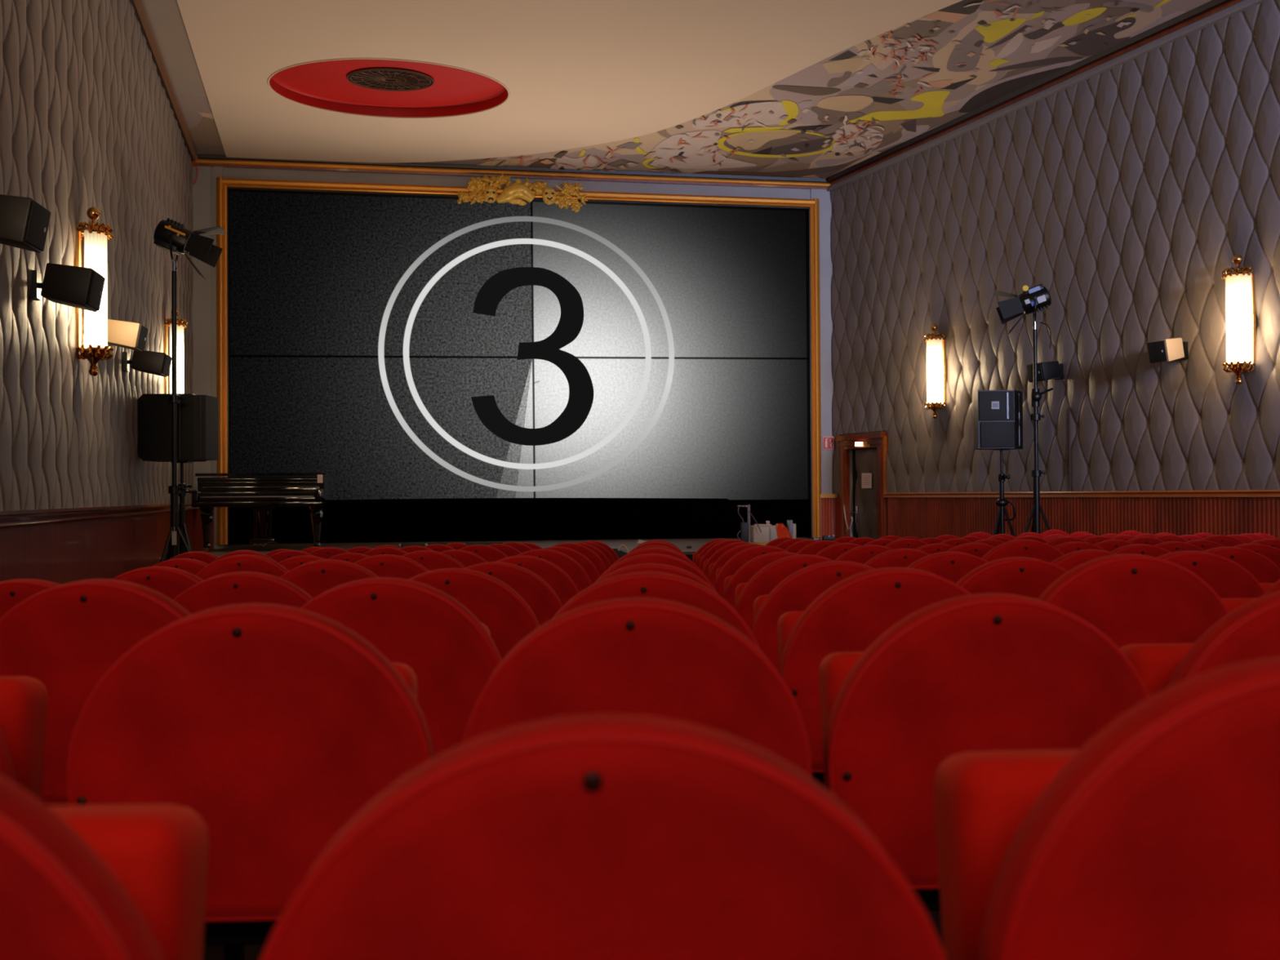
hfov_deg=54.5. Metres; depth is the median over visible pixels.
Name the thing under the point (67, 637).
chair
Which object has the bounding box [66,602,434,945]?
chair
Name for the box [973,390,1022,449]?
loudspeaker
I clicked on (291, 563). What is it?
chair
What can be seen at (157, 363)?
wall speaker
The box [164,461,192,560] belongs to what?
speaker stand
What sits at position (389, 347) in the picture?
screen
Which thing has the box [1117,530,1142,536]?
chair
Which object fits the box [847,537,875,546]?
chair
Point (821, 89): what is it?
ceiling
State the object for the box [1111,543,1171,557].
chair
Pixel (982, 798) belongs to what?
seat cushion
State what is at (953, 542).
chair
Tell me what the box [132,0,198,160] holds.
trim
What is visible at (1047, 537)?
chair
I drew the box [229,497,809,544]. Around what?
stage
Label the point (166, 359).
grille
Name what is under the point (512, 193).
carved ornament
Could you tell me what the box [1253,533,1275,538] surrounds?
chair
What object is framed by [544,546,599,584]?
chair
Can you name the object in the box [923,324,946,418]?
wall sconce
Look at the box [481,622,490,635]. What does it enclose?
seat cushion
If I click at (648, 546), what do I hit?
chair
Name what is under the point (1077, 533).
chair
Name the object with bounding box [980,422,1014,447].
grille
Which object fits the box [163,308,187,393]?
wall sconce
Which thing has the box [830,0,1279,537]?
wall
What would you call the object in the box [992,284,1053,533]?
lamp
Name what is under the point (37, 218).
grille
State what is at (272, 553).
chair
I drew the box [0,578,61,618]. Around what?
chair
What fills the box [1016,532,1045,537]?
chair
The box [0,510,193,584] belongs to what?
wainscoting
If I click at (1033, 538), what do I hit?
chair
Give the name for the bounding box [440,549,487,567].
chair
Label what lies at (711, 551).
chair
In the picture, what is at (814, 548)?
chair
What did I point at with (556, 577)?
chair
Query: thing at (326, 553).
chair
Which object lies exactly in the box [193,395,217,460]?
grille
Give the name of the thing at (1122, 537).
chair
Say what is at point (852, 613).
chair
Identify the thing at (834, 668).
seat cushion
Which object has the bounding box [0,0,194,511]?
wall
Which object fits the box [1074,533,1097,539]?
chair
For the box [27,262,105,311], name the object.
wall speaker
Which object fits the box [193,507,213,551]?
trim
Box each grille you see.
[24,200,50,251]
[86,271,105,311]
[136,324,147,351]
[161,354,172,376]
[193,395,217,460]
[978,391,1013,420]
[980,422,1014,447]
[1026,363,1044,382]
[1146,340,1167,363]
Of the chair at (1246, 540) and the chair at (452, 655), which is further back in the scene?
the chair at (1246, 540)
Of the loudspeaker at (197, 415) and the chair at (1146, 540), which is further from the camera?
the loudspeaker at (197, 415)
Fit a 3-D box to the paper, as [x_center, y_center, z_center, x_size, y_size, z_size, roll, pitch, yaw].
[3.317,0.009,18.202,0.005,0.224,0.266,0,-1,-22]
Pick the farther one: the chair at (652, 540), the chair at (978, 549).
the chair at (652, 540)
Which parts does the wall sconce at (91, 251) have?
plate, crown, crown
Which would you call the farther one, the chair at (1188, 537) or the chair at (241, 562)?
the chair at (1188, 537)
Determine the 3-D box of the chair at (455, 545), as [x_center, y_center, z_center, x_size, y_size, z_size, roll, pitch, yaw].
[-1.487,0.959,10.140,0.520,0.902,0.336,0,-1,-3]
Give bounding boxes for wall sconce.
[73,207,113,376]
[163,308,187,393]
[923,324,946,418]
[1221,254,1256,385]
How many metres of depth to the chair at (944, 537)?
11.53 m
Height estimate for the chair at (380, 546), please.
0.890 m
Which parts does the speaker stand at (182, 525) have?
plate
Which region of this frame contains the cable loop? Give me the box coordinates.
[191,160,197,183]
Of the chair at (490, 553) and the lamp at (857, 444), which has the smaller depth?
the chair at (490, 553)
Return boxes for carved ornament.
[457,173,587,212]
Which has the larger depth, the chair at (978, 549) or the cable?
the cable
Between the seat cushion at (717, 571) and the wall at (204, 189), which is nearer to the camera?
the seat cushion at (717, 571)
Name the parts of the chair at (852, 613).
frame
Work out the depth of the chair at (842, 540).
10.51 m
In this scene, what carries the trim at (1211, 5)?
attached to the wall at (1127, 192)
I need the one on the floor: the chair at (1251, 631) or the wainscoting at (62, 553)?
the chair at (1251, 631)
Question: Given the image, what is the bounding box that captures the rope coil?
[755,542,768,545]
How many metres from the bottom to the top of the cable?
0.538 m
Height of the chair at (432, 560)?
0.901 m
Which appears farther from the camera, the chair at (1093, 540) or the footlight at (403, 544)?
the footlight at (403, 544)
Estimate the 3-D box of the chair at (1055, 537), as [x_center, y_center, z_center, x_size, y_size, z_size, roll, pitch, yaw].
[3.370,0.903,10.068,0.520,0.904,0.336,0,-1,-4]
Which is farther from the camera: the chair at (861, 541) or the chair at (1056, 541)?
the chair at (861, 541)
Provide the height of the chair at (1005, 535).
0.915 m
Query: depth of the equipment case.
12.39 m
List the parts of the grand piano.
leg, leg, lid, leg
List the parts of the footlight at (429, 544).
casing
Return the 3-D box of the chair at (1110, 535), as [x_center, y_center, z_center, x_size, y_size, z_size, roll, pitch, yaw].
[4.483,0.964,11.945,0.520,0.907,0.336,0,-1,-2]
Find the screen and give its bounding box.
[230,191,808,499]
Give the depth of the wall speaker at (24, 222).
6.14 m
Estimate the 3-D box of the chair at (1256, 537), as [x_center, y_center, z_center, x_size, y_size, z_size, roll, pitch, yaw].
[4.995,0.894,10.328,0.520,0.909,0.336,0,-1,-3]
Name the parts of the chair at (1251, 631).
backrest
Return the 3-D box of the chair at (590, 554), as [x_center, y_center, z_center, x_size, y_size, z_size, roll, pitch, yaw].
[-0.446,0.844,7.758,0.520,0.913,0.336,0,-1,-3]
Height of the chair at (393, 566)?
0.898 m
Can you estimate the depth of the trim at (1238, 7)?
14.13 m
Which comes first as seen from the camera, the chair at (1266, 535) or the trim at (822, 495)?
the chair at (1266, 535)
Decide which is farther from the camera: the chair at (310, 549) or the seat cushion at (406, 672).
the chair at (310, 549)
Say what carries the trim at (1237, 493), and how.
attached to the wall at (1127, 192)
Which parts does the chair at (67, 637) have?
backrest, leg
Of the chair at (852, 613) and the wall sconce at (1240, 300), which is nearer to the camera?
the chair at (852, 613)
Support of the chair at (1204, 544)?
on the floor
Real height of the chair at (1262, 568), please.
0.898 m
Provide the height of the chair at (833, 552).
0.901 m
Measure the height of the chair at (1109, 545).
0.901 m
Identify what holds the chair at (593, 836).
on the floor
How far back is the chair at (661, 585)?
2.58 m
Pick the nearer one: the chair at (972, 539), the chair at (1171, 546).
the chair at (1171, 546)
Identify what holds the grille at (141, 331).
attached to the wall speaker at (127, 335)
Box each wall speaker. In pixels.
[0,194,50,253]
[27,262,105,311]
[106,319,147,351]
[121,350,172,377]
[1026,360,1064,382]
[1146,337,1188,364]
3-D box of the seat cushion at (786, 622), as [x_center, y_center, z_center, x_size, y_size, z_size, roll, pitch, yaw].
[0.537,0.506,2.912,0.418,0.401,0.154,0,-1,-3]
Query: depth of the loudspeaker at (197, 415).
12.17 m
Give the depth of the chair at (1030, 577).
3.60 m
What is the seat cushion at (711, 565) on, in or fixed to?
on the chair at (713, 567)
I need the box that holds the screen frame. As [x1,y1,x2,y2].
[216,177,821,544]
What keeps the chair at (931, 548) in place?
on the floor
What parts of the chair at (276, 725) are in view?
frame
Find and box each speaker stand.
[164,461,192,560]
[992,448,1015,537]
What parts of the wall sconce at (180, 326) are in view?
plate, crown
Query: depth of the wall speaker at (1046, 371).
14.16 m
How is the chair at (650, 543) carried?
on the floor
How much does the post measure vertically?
0.522 m
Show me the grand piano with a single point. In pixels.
(262, 492)
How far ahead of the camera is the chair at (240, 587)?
3.26 m
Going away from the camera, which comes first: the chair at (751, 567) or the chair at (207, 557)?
the chair at (751, 567)
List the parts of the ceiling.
recess moulding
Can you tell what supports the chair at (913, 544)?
on the floor
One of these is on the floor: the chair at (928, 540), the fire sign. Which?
the chair at (928, 540)
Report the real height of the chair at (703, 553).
0.908 m
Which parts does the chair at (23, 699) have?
backrest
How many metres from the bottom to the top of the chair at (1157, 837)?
0.927 m
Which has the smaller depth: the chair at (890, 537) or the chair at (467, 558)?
the chair at (467, 558)
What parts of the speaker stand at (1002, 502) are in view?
plate, winch handle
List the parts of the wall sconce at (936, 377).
crown, crown, plate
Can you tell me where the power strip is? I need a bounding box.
[822,534,835,540]
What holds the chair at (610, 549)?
on the floor
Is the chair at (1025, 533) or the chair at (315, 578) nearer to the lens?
the chair at (315, 578)
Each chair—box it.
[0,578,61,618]
[0,578,244,959]
[0,675,48,800]
[0,773,208,959]
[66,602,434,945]
[111,565,203,599]
[151,558,208,575]
[170,551,218,564]
[173,571,313,613]
[195,554,288,580]
[209,550,276,564]
[259,713,946,959]
[264,549,292,556]
[269,550,313,563]
[278,555,326,570]
[280,559,378,598]
[300,577,502,756]
[301,546,323,553]
[310,546,350,559]
[327,552,369,563]
[346,546,373,554]
[354,554,429,579]
[363,546,408,555]
[373,545,400,548]
[399,545,433,552]
[402,550,465,570]
[408,568,539,660]
[424,544,454,551]
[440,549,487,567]
[444,542,468,549]
[459,544,507,562]
[462,596,811,777]
[464,561,563,626]
[487,543,521,556]
[496,555,578,605]
[502,542,532,552]
[516,548,591,592]
[520,542,542,549]
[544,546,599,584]
[551,542,606,576]
[552,571,760,650]
[574,542,611,569]
[577,541,615,564]
[583,540,618,560]
[592,563,719,595]
[595,553,715,590]
[608,547,704,574]
[628,542,688,558]
[633,545,685,556]
[636,540,679,549]
[637,539,676,546]
[692,538,727,564]
[695,539,728,567]
[698,539,747,572]
[702,542,751,577]
[707,543,761,586]
[713,545,787,597]
[722,551,797,608]
[734,554,833,631]
[751,560,875,673]
[765,537,792,546]
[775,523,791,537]
[775,538,804,549]
[777,567,971,787]
[784,539,818,553]
[796,540,839,555]
[815,542,861,560]
[818,592,1149,911]
[832,536,856,542]
[834,544,891,564]
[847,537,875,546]
[863,538,894,546]
[863,548,929,568]
[877,535,901,540]
[884,538,928,549]
[895,536,921,540]
[906,551,988,583]
[915,542,954,554]
[919,537,943,544]
[933,656,1279,959]
[935,534,959,540]
[938,538,972,546]
[946,542,994,558]
[955,556,1067,598]
[958,536,983,542]
[965,531,992,538]
[972,538,1004,546]
[981,538,1064,562]
[986,537,1011,542]
[989,533,1016,540]
[1012,536,1048,543]
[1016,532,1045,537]
[1020,535,1046,540]
[1034,553,1228,648]
[1040,528,1068,536]
[1043,533,1069,539]
[1045,537,1088,546]
[1046,536,1067,541]
[1050,549,1116,571]
[1054,541,1106,554]
[1067,531,1093,537]
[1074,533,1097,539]
[1082,535,1114,544]
[1094,539,1134,551]
[1099,533,1119,537]
[1111,534,1136,541]
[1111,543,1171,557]
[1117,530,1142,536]
[1120,591,1279,697]
[1127,536,1164,545]
[1134,533,1158,537]
[1153,534,1188,542]
[1153,541,1204,552]
[1154,532,1177,536]
[1156,550,1265,598]
[1178,534,1202,541]
[1184,539,1224,550]
[1191,533,1214,538]
[1201,534,1244,546]
[1202,546,1279,582]
[1220,578,1279,613]
[1228,534,1255,543]
[1232,542,1279,568]
[1240,533,1266,540]
[1248,538,1279,549]
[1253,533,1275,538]
[1259,582,1274,591]
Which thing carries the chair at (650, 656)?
on the floor
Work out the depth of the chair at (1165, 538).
9.15 m
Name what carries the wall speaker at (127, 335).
attached to the wall at (87, 120)
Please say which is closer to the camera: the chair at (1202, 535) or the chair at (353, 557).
the chair at (353, 557)
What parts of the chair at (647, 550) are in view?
backrest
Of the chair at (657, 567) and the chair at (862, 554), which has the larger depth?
the chair at (862, 554)
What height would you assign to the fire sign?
0.200 m
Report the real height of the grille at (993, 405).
0.336 m
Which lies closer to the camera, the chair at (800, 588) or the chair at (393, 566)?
the chair at (800, 588)
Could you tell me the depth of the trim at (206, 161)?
18.11 m
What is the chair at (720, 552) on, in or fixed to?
on the floor
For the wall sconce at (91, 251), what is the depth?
9.11 m
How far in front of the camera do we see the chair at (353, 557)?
6.58 m
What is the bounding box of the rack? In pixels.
[786,520,795,538]
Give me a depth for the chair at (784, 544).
9.57 m
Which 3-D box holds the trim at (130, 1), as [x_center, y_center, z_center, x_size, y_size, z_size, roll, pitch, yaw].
[-3.271,-4.659,5.694,0.050,0.118,24.300,0,-1,-14]
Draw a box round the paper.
[862,473,871,488]
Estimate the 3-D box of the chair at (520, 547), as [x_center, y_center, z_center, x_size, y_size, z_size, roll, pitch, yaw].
[-0.961,0.919,9.375,0.520,0.908,0.336,0,-1,-4]
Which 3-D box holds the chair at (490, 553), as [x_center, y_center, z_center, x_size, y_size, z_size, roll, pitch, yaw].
[-0.987,0.849,7.671,0.520,0.909,0.336,0,-1,-3]
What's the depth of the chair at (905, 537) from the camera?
10.60 m
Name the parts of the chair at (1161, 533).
backrest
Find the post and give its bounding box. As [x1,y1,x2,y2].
[737,504,761,543]
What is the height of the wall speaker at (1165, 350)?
0.250 m
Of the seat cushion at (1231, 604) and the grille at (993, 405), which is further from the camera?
the grille at (993, 405)
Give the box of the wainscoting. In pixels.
[888,497,1279,538]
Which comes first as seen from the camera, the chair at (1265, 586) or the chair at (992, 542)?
the chair at (1265, 586)
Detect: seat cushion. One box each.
[48,803,208,959]
[391,662,417,699]
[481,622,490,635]
[708,562,715,573]
[715,566,722,577]
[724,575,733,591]
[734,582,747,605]
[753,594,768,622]
[777,611,804,668]
[818,651,864,788]
[933,749,1079,959]
[1120,643,1194,697]
[1220,597,1257,613]
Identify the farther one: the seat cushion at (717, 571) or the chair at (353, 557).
the chair at (353, 557)
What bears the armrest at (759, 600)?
on the chair at (800, 588)
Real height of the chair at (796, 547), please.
0.908 m
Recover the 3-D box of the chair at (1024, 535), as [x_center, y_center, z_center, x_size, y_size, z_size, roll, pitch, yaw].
[3.384,0.936,10.919,0.520,0.908,0.336,0,-1,-4]
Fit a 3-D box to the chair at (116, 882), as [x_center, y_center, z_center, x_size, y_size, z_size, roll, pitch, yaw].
[-0.556,0.611,0.901,0.520,0.918,0.336,0,-1,-2]
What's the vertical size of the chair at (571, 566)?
0.900 m
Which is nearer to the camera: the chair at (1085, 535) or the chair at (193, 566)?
the chair at (193, 566)
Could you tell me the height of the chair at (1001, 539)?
0.905 m
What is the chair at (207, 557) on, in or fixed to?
on the floor
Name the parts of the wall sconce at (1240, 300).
crown, crown, plate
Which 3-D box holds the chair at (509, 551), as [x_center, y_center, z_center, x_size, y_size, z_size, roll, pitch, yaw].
[-0.974,0.885,8.523,0.520,0.905,0.336,0,-1,-3]
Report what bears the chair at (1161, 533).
on the floor
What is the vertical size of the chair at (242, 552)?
0.900 m
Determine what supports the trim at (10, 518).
attached to the wall at (87, 120)
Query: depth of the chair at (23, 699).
1.82 m
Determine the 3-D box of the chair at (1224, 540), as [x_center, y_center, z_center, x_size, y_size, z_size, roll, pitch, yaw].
[3.884,0.826,8.451,0.520,0.914,0.336,0,-1,-4]
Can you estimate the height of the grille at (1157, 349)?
0.205 m
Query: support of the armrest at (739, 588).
on the chair at (762, 583)
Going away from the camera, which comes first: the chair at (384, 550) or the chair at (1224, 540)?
the chair at (384, 550)
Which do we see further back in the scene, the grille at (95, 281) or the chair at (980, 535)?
the chair at (980, 535)
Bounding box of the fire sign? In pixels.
[822,436,834,449]
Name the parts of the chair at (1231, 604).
backrest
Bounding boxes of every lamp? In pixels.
[153,217,226,562]
[854,441,870,447]
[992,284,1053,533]
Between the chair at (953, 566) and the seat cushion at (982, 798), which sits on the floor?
the chair at (953, 566)
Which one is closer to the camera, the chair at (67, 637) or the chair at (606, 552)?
the chair at (67, 637)
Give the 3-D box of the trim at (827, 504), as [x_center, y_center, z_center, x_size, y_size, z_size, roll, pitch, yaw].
[2.859,1.007,18.917,0.255,1.580,0.016,0,-1,-9]
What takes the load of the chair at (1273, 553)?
on the floor
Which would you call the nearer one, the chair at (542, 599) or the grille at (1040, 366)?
the chair at (542, 599)
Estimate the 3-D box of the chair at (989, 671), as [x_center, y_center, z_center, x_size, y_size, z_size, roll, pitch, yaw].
[0.532,0.625,1.998,0.520,0.903,0.336,0,-1,-3]
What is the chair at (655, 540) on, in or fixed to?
on the floor
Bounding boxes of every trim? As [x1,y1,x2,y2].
[0,502,197,528]
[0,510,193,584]
[128,0,193,162]
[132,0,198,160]
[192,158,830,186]
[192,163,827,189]
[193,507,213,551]
[819,497,835,539]
[820,493,837,497]
[825,0,1231,182]
[826,0,1267,191]
[835,497,839,538]
[883,489,1279,497]
[1067,408,1071,491]
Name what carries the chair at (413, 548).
on the floor
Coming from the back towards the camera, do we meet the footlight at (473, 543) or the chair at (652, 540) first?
the footlight at (473, 543)
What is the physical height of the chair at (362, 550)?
0.888 m
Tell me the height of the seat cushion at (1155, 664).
0.405 m
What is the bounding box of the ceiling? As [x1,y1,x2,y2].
[141,0,1212,178]
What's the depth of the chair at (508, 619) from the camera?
3.36 m
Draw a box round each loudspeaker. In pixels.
[137,393,217,462]
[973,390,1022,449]
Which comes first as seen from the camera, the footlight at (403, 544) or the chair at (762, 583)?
the chair at (762, 583)
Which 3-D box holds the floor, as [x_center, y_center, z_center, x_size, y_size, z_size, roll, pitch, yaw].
[2.508,1.298,7.694,21.000,0.325,33.110,0,-1,0]
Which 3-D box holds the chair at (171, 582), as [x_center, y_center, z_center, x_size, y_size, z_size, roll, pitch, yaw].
[-1.582,0.724,4.177,0.520,0.882,0.336,0,-1,-1]
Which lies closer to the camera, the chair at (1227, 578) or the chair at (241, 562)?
the chair at (1227, 578)
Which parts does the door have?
handle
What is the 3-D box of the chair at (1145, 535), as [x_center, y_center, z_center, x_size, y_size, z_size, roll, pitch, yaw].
[4.468,0.930,11.093,0.520,0.912,0.336,0,-1,-3]
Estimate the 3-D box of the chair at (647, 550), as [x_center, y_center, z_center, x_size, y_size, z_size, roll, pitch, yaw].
[0.054,0.738,5.289,0.520,0.910,0.336,0,-1,-3]
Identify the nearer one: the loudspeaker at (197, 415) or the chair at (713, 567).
the chair at (713, 567)
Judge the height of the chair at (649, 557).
0.901 m
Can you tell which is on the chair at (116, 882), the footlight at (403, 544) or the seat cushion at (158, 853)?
the seat cushion at (158, 853)
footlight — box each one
[399,542,426,547]
[426,542,447,546]
[465,542,503,545]
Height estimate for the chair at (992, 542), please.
0.905 m
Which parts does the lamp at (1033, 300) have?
barn door, barn door, barn door, barn door, yellow knob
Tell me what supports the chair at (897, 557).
on the floor
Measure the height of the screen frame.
5.158 m
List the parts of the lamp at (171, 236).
barn door, barn door, barn door, barn door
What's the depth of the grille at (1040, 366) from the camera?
14.17 m
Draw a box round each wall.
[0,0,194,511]
[191,165,834,549]
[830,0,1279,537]
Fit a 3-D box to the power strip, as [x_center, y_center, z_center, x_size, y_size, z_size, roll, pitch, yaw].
[2.545,0.774,16.781,0.160,0.076,0.121,0,-1,0]
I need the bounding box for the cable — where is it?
[844,506,853,531]
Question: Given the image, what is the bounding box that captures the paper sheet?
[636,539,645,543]
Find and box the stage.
[159,537,811,562]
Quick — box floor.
[202,911,943,959]
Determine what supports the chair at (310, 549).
on the floor
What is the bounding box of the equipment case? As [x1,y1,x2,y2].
[610,544,629,558]
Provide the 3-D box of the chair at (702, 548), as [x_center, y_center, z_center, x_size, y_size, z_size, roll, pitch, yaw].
[0.678,0.946,10.486,0.520,0.910,0.336,0,-1,-3]
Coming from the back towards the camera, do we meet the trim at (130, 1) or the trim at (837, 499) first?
the trim at (837, 499)
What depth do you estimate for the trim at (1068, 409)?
14.19 m
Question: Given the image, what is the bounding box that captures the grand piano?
[191,472,333,551]
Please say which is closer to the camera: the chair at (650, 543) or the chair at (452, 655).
the chair at (452, 655)
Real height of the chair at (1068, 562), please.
0.895 m
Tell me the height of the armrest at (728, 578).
0.398 m
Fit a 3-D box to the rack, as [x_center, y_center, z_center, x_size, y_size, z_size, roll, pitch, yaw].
[2.073,0.698,17.003,0.102,0.303,0.220,0,-1,0]
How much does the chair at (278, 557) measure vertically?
0.889 m
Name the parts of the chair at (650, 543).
backrest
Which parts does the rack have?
casing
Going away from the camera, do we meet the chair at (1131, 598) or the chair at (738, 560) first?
the chair at (1131, 598)
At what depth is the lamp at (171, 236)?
11.88 m
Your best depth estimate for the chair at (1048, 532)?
13.50 m
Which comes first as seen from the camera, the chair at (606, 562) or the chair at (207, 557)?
the chair at (207, 557)
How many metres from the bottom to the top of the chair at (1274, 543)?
0.904 m
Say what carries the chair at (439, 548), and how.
on the floor
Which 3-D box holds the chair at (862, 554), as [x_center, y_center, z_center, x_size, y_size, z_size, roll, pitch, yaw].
[1.150,0.774,6.314,0.520,0.899,0.336,0,-1,-3]
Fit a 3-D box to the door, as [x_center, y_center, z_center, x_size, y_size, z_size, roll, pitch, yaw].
[3.299,0.455,18.227,0.220,2.260,1.230,0,-1,-22]
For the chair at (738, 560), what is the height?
0.902 m
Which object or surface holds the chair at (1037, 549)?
on the floor
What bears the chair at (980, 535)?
on the floor
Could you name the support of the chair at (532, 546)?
on the floor
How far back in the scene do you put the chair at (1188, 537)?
10.09 m
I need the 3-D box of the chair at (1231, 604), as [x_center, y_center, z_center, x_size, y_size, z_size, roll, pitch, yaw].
[1.635,0.629,2.993,0.520,0.906,0.336,0,-1,-4]
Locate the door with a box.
[835,431,888,539]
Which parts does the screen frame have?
rail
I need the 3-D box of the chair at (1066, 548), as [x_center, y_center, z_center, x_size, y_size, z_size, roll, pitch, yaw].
[2.232,0.768,6.487,0.520,0.903,0.336,0,-1,-4]

